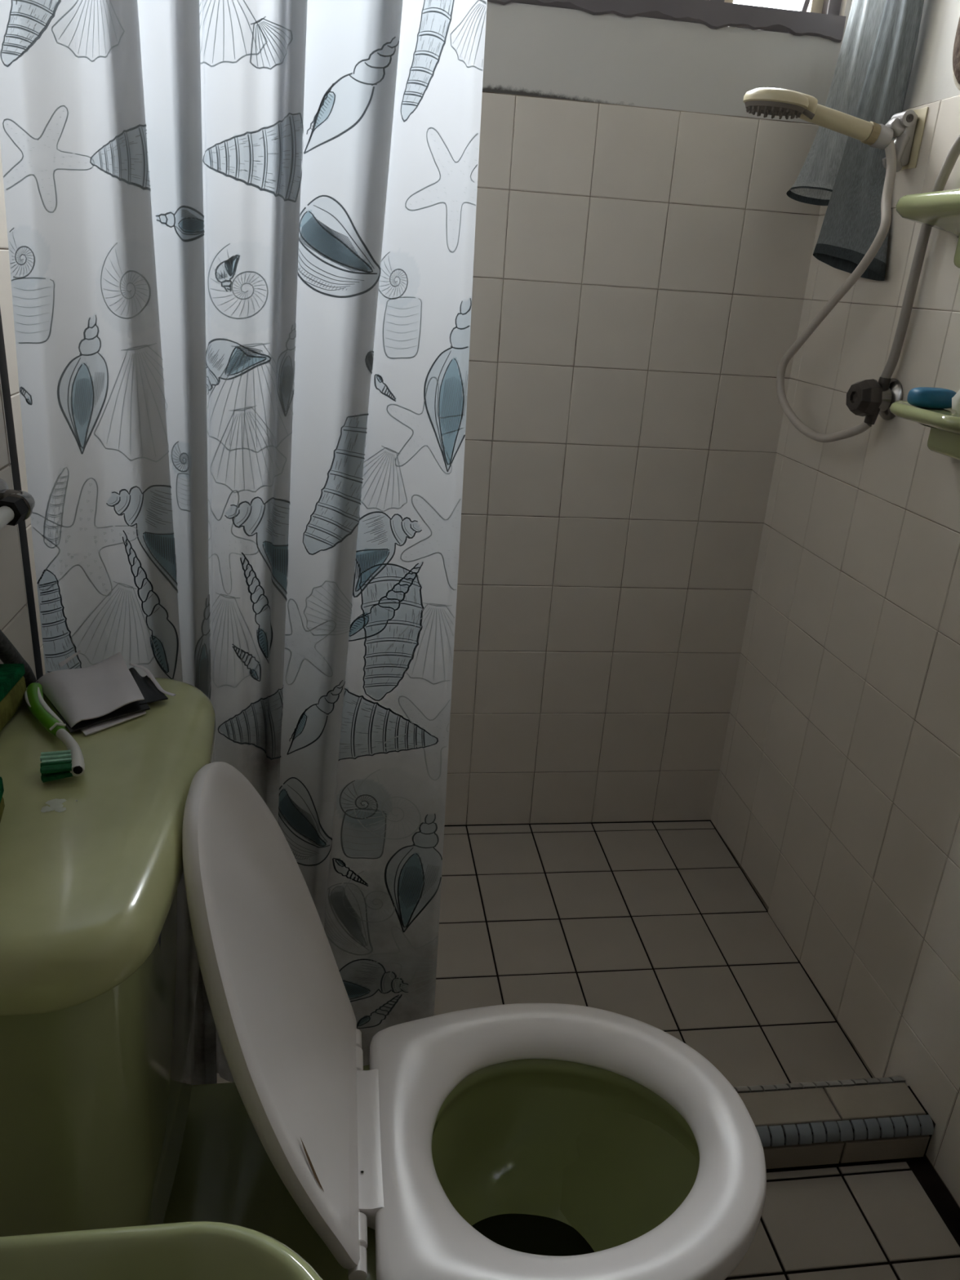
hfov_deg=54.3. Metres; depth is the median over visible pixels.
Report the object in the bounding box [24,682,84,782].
toothbrush
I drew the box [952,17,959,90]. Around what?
mitt
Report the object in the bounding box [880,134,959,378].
supply hose
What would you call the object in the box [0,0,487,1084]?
shower curtain
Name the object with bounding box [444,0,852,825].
wall
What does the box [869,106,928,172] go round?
bracket
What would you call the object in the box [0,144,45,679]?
wall
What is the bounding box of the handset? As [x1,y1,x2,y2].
[742,87,880,145]
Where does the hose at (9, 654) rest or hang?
attached to the wall at (15, 624)
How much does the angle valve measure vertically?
0.040 m
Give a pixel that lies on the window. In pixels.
(816, 18)
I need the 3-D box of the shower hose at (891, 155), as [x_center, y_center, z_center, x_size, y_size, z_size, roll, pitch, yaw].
[0.611,-0.582,1.598,0.039,0.474,0.276,-2,22,-15]
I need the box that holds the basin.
[0,1221,322,1279]
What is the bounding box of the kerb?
[733,1075,935,1168]
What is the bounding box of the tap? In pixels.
[845,376,902,424]
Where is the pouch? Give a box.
[35,650,175,736]
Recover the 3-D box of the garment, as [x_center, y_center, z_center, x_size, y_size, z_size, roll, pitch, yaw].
[0.647,-0.987,1.526,0.082,0.744,0.263,-3,23,-18]
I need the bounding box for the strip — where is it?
[0,308,43,680]
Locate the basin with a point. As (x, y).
(193, 1250)
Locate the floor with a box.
[217,820,959,1279]
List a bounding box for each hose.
[0,629,36,688]
[776,140,896,442]
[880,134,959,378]
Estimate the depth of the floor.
1.76 m
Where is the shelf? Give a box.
[895,188,959,268]
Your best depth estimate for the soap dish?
1.31 m
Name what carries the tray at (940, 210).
on the shelf
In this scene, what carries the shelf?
attached to the wall at (837, 799)
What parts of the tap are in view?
knob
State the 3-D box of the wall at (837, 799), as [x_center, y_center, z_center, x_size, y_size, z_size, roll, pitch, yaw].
[0.859,-0.211,0.723,0.126,2.670,2.450,1,22,-9]
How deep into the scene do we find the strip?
1.00 m
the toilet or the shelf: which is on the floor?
the toilet
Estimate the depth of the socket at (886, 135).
1.46 m
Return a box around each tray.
[888,400,959,435]
[895,188,959,238]
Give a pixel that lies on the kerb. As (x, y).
(802, 1124)
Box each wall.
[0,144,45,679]
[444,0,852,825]
[711,0,959,1208]
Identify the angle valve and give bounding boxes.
[0,478,35,529]
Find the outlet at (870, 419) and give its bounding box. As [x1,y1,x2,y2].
[863,408,879,424]
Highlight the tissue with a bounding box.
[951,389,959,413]
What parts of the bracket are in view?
arm, adhesive plate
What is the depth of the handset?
1.42 m
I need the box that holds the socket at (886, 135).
[869,123,893,149]
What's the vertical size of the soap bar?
0.028 m
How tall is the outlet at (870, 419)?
0.031 m
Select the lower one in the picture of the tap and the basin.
the basin
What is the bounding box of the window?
[487,0,845,42]
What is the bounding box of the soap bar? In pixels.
[906,386,956,408]
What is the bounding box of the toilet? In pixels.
[0,677,766,1279]
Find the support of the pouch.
on the toilet
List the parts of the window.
sash, frame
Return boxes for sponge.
[0,663,26,731]
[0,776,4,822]
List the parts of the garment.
leg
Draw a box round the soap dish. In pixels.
[888,400,959,460]
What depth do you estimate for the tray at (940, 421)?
1.30 m
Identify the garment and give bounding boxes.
[786,0,924,280]

